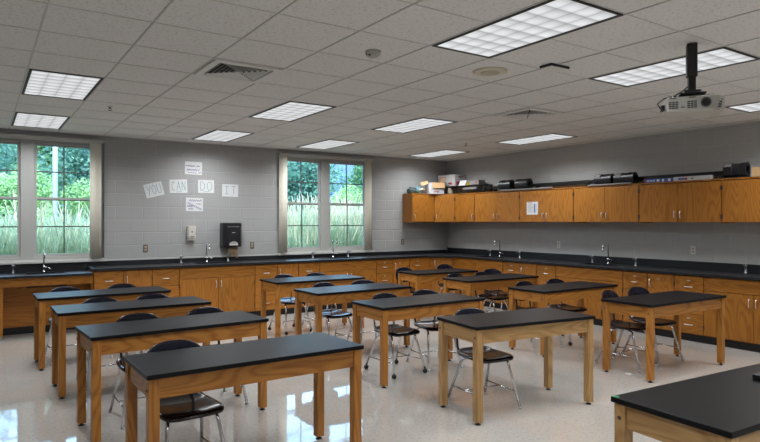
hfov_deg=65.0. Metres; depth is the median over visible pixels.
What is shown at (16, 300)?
desk
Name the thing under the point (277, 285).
table
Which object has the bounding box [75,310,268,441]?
table
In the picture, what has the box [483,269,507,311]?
chair
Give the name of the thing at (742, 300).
base cabinet
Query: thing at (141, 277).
base cabinet
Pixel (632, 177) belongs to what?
drum
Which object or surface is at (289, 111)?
recessed light
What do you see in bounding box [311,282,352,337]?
chair
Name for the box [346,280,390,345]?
chair
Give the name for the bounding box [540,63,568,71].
sensor
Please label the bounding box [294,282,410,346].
table
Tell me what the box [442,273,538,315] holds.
table
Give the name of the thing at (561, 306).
chair
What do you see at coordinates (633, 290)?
chair
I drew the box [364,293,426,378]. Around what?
chair
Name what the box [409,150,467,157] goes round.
recessed light
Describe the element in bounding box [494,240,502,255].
faucet
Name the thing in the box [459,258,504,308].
base cabinet
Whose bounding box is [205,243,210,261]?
faucet
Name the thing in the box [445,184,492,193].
rack
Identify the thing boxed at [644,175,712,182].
carton
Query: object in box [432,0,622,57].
recessed light
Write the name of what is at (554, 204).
upper cabinet
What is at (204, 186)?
paper sign
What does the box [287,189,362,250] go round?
grass
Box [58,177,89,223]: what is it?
leafy tree
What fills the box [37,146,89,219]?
leafy tree
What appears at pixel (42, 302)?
table
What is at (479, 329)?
table
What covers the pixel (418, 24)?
ceiling
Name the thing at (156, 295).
chair
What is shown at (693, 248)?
wall outlet
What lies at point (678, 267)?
countertop
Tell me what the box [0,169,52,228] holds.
bush
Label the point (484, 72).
grille
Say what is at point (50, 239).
grass
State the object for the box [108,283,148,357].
chair
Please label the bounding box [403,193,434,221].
upper cabinet
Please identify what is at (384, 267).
base cabinet
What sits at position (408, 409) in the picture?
floor
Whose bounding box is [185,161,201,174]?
paper sign
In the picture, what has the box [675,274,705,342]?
base cabinet
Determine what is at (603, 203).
upper cabinet
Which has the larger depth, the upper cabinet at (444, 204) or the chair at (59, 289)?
the upper cabinet at (444, 204)
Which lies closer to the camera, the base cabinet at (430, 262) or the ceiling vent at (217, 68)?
the ceiling vent at (217, 68)
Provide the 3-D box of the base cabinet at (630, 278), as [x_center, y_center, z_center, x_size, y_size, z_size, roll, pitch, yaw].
[3.905,1.165,8.766,0.613,0.880,0.388,0,0,-34]
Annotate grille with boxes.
[480,70,499,75]
[669,102,677,108]
[687,100,696,107]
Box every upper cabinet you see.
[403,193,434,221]
[434,194,455,221]
[455,193,474,222]
[474,190,519,222]
[519,187,573,222]
[573,183,639,222]
[639,179,721,222]
[721,176,759,222]
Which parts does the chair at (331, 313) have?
backrest, leg, seat, leg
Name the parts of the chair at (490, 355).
leg, backrest, seat, leg, leg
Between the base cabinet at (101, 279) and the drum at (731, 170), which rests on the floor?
the base cabinet at (101, 279)
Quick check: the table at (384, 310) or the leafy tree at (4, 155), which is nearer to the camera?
the table at (384, 310)
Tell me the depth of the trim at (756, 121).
9.70 m
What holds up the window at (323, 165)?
in the wall at (133, 220)
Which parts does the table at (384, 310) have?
leg, leg, leg, leg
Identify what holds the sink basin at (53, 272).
in the countertop at (73, 269)
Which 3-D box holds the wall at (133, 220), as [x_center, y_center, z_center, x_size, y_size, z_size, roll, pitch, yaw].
[-2.993,0.099,10.130,11.000,3.005,0.200,0,0,-34]
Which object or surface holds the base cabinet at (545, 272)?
on the floor
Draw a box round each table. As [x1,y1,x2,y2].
[33,286,170,370]
[50,296,210,398]
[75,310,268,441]
[123,332,363,441]
[260,274,364,336]
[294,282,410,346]
[351,293,484,387]
[397,268,477,320]
[437,307,594,425]
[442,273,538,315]
[508,281,617,356]
[601,290,725,382]
[611,363,759,441]
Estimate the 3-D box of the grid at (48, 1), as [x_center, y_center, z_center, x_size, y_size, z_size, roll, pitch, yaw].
[0.513,-1.304,4.896,10.600,0.007,12.400,0,0,-34]
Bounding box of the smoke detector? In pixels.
[365,49,380,57]
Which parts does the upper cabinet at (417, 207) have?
door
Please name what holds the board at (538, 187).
on the upper cabinet at (554, 204)
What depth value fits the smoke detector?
4.55 m
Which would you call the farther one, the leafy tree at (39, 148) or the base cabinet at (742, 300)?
the leafy tree at (39, 148)
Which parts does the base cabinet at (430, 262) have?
door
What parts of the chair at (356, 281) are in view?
leg, backrest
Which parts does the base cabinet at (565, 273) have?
door, door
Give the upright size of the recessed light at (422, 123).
0.009 m
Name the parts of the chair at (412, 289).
backrest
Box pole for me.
[52,147,57,221]
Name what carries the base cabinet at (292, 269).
on the floor
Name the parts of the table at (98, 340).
leg, leg, leg, leg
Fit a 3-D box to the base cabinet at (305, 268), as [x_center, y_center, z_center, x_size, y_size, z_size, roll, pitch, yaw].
[-1.395,1.163,10.687,0.410,0.880,0.613,0,0,-34]
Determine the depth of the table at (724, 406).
2.70 m
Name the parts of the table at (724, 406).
leg, leg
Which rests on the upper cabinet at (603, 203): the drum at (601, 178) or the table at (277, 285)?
the drum at (601, 178)
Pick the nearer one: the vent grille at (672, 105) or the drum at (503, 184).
the vent grille at (672, 105)
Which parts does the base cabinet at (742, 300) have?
door, door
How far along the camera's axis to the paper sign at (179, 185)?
9.80 m
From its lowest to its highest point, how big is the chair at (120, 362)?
0.813 m
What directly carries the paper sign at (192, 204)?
attached to the wall at (133, 220)
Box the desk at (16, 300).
[0,275,92,340]
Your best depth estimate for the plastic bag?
12.27 m
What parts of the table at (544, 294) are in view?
leg, leg, leg, leg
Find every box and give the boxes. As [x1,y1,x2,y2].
[469,180,484,184]
[751,166,759,176]
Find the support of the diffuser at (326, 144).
attached to the recessed light at (326, 144)
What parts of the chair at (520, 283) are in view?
backrest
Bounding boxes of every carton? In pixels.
[421,178,444,193]
[438,174,465,186]
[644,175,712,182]
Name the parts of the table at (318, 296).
leg, leg, leg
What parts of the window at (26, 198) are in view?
sash, sill, sash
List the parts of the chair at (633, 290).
leg, backrest, seat, leg, leg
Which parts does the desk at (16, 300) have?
support panel, panel, panel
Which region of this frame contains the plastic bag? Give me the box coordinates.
[407,186,424,193]
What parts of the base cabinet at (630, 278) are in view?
drawer, drawer, drawer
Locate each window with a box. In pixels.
[0,137,106,264]
[277,156,374,254]
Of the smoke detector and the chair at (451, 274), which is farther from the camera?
the chair at (451, 274)
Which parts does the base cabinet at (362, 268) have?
door, door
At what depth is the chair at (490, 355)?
5.22 m
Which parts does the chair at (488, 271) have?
backrest, seat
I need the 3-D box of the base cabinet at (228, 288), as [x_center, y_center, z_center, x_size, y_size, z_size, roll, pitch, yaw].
[-2.740,1.162,9.786,1.239,0.880,0.613,0,0,-34]
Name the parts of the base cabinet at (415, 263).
drawer, drawer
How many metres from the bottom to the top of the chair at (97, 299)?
0.813 m
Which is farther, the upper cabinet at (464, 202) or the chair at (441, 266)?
the upper cabinet at (464, 202)
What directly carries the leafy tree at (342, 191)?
on the ground
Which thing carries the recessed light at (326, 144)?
in the ceiling
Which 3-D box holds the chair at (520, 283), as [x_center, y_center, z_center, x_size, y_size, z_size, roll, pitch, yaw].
[2.005,1.197,7.662,0.440,0.813,0.524,0,0,-37]
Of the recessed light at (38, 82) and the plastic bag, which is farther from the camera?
the plastic bag
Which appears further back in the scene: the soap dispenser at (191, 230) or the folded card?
the folded card
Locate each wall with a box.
[0,129,446,327]
[447,122,759,264]
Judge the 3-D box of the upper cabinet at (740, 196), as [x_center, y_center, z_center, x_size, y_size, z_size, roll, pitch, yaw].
[4.952,-0.265,7.458,0.364,0.590,1.179,0,0,-34]
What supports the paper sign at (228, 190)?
attached to the wall at (133, 220)
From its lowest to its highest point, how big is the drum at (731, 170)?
0.200 m
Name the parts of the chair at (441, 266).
backrest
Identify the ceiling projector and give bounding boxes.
[657,43,724,117]
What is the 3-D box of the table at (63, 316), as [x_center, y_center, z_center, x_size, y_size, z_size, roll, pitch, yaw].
[-2.466,1.213,5.953,1.396,0.774,0.584,0,0,-34]
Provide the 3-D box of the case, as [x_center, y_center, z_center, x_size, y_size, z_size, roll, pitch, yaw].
[2.271,0.812,3.167,0.600,0.028,0.280,0,0,-34]
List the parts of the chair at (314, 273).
backrest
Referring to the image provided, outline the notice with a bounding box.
[527,202,537,214]
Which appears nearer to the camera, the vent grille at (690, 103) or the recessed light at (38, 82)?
the vent grille at (690, 103)
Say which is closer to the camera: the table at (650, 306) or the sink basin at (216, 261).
the table at (650, 306)
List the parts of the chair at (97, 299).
leg, backrest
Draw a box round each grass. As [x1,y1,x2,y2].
[0,190,89,260]
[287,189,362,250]
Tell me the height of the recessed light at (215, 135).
0.009 m
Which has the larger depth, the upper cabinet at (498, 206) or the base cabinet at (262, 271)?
the upper cabinet at (498, 206)
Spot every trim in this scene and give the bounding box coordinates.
[0,0,759,160]
[0,121,759,160]
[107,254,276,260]
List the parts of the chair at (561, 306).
backrest, seat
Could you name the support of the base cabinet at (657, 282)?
on the floor
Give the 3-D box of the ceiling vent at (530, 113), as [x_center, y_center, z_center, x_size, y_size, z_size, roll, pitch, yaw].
[1.800,-1.295,7.230,0.594,0.018,0.594,0,0,-34]
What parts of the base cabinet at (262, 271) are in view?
drawer, drawer, drawer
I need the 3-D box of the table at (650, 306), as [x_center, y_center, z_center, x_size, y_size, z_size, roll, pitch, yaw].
[3.108,1.216,6.503,1.421,0.774,0.584,0,0,-33]
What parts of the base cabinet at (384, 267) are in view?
drawer, drawer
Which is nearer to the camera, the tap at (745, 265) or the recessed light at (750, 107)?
the recessed light at (750, 107)
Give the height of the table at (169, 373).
0.774 m
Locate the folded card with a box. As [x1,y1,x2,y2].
[459,180,468,185]
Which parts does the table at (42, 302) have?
leg, leg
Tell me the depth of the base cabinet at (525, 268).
10.30 m
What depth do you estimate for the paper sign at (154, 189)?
9.58 m
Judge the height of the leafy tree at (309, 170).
6.557 m
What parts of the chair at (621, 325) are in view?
leg, backrest, leg, seat, leg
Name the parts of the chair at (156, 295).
backrest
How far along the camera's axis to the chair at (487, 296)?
9.14 m
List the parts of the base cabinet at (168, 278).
drawer, drawer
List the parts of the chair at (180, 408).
leg, backrest, seat, leg, leg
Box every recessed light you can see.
[11,112,69,129]
[21,69,103,100]
[191,130,254,141]
[249,101,335,121]
[296,139,359,149]
[371,117,456,132]
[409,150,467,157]
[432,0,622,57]
[495,133,577,144]
[589,47,759,86]
[725,102,759,112]
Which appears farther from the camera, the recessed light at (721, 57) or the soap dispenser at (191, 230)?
the soap dispenser at (191, 230)
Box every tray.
[445,184,492,187]
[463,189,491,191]
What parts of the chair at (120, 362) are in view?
leg, seat, leg, backrest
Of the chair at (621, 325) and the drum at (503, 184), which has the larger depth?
the drum at (503, 184)
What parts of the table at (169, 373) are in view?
leg, leg, leg, leg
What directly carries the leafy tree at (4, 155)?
on the ground
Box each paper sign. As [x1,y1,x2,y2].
[143,181,163,197]
[169,179,187,192]
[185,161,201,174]
[186,197,202,210]
[198,180,213,192]
[222,184,237,196]
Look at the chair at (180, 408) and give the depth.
3.74 m
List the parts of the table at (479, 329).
leg, leg, leg, leg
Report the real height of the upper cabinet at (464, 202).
0.590 m
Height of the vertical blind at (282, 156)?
1.822 m
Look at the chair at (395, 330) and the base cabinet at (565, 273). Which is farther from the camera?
the base cabinet at (565, 273)
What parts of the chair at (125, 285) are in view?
backrest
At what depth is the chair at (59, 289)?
7.02 m
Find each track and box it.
[492,180,591,191]
[592,171,722,182]
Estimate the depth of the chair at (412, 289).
10.20 m
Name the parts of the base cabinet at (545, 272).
drawer, drawer, drawer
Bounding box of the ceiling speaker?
[473,67,507,75]
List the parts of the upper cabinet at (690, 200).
door, door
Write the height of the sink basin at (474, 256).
0.187 m
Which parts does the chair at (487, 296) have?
backrest, seat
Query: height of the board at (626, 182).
0.022 m
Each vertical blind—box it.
[0,133,102,258]
[279,152,372,252]
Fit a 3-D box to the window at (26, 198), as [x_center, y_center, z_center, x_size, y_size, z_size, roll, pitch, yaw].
[-5.131,-0.292,8.650,2.140,1.817,0.220,0,0,-34]
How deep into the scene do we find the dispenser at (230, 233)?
10.09 m
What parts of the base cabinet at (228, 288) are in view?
door, door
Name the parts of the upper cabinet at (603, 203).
door, door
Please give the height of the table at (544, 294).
0.774 m
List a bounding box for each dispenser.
[187,226,195,240]
[220,223,241,257]
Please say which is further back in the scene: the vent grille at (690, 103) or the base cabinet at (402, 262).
the base cabinet at (402, 262)
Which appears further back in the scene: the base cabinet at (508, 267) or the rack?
the rack
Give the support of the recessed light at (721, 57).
in the ceiling
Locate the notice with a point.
(532, 207)
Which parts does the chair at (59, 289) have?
leg, backrest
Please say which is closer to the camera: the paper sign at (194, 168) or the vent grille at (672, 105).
the vent grille at (672, 105)
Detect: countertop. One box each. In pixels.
[0,262,92,279]
[87,247,759,280]
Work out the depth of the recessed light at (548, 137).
9.49 m
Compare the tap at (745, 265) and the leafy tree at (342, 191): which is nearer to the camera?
the tap at (745, 265)
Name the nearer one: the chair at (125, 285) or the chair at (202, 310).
the chair at (202, 310)
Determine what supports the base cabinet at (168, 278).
on the floor
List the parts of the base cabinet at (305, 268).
drawer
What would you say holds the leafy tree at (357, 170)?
on the ground
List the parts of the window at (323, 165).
sash, sill, sash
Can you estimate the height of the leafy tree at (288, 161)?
7.714 m
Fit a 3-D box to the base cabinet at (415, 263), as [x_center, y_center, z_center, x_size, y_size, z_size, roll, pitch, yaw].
[0.590,1.165,12.016,0.389,0.880,0.613,0,0,-34]
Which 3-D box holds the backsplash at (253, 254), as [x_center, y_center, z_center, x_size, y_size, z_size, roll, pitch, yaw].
[-3.032,0.602,9.976,2.865,0.024,0.012,0,0,-34]
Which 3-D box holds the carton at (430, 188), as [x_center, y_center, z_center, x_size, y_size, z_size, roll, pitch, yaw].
[1.069,-0.729,12.366,0.508,0.337,0.269,0,0,-16]
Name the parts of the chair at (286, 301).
backrest, leg, seat, leg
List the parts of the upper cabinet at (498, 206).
door, door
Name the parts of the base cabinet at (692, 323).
drawer, drawer, drawer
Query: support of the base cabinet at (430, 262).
on the floor
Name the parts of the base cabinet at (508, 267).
drawer, drawer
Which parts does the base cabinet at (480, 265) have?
door, door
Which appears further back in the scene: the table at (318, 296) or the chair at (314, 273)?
the chair at (314, 273)
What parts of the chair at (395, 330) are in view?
leg, backrest, leg, seat, leg, leg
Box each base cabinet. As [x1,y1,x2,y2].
[88,269,122,289]
[123,269,152,286]
[152,268,178,296]
[179,265,254,313]
[254,264,276,315]
[277,263,298,313]
[298,262,318,311]
[319,260,376,309]
[376,259,392,283]
[393,258,409,285]
[409,257,424,295]
[425,257,459,293]
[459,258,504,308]
[503,261,521,309]
[520,263,536,307]
[537,264,556,307]
[556,265,623,325]
[623,271,647,332]
[648,272,674,337]
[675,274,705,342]
[703,277,759,351]
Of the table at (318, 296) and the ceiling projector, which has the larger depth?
the table at (318, 296)
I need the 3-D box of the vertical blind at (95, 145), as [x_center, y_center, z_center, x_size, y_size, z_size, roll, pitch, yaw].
[-5.105,-0.341,8.535,2.075,1.822,0.100,0,0,-34]
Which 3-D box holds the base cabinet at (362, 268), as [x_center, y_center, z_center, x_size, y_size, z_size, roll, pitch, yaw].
[-0.720,1.163,11.139,1.219,0.880,0.613,0,0,-34]
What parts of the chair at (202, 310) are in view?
backrest, leg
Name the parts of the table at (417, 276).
leg, leg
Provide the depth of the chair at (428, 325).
6.68 m
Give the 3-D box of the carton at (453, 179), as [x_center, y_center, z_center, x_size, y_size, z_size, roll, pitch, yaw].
[1.519,-0.846,12.622,0.318,0.239,0.548,0,0,-34]
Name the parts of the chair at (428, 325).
leg, backrest, seat, leg, leg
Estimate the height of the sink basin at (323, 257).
0.187 m
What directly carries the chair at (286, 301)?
on the floor
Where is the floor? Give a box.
[0,306,759,441]
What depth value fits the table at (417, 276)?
9.67 m
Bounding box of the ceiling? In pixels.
[0,0,759,160]
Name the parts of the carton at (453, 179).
lid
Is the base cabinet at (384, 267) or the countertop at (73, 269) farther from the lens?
the base cabinet at (384, 267)
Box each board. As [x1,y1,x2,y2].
[499,187,552,190]
[588,182,631,185]
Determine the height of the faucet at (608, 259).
0.320 m
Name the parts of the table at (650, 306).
leg, leg, leg, leg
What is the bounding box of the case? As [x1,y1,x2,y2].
[752,372,759,379]
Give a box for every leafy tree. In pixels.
[0,144,16,211]
[0,144,84,220]
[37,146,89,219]
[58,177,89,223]
[287,161,348,224]
[288,161,337,209]
[330,183,361,219]
[343,165,361,202]
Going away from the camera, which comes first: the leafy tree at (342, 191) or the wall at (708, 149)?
the wall at (708, 149)
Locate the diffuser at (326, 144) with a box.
[302,140,355,148]
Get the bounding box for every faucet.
[42,252,50,271]
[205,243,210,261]
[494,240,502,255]
[602,244,612,263]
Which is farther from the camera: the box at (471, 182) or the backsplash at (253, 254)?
the box at (471, 182)
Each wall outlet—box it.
[143,245,147,251]
[691,246,695,253]
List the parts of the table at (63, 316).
leg, leg, leg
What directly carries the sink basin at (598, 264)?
in the countertop at (678, 267)
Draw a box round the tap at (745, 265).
[742,264,747,273]
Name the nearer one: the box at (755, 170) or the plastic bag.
the box at (755, 170)
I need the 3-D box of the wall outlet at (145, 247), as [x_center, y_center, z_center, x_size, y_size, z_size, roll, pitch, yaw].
[-3.736,0.436,9.506,0.072,0.116,0.009,0,0,-34]
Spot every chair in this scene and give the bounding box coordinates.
[45,287,79,364]
[82,297,127,389]
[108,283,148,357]
[109,313,158,429]
[134,293,168,353]
[145,340,224,441]
[187,307,248,404]
[268,274,311,334]
[302,272,341,328]
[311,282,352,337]
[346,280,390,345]
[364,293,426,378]
[395,267,422,292]
[406,289,462,371]
[437,264,464,294]
[447,273,461,293]
[448,308,521,408]
[474,272,508,311]
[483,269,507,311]
[516,281,562,346]
[546,279,593,345]
[595,290,657,371]
[622,287,683,364]
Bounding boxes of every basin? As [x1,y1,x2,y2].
[24,271,67,287]
[192,261,232,263]
[323,257,357,258]
[474,256,503,257]
[576,263,617,265]
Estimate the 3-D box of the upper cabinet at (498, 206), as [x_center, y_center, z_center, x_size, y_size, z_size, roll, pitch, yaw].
[2.320,-0.265,11.387,0.364,0.590,1.190,0,0,-34]
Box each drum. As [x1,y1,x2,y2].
[498,180,514,189]
[513,178,532,190]
[594,173,613,183]
[613,172,637,184]
[720,162,750,178]
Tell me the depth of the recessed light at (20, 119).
7.74 m
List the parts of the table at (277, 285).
leg, leg, leg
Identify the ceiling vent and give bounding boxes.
[193,58,282,83]
[493,107,563,120]
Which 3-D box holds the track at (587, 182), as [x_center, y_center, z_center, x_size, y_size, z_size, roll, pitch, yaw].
[2.848,-0.618,10.763,0.080,0.115,2.250,0,0,-34]
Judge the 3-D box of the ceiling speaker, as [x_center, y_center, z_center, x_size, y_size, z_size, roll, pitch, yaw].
[0.959,-1.295,5.199,0.300,0.022,0.300,0,0,-34]
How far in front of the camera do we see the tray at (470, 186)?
12.00 m
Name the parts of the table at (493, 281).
leg, leg, leg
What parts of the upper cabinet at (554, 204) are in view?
door, door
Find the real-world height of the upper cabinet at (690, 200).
0.590 m
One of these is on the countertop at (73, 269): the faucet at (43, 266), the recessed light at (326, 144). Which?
the faucet at (43, 266)
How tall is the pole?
7.850 m

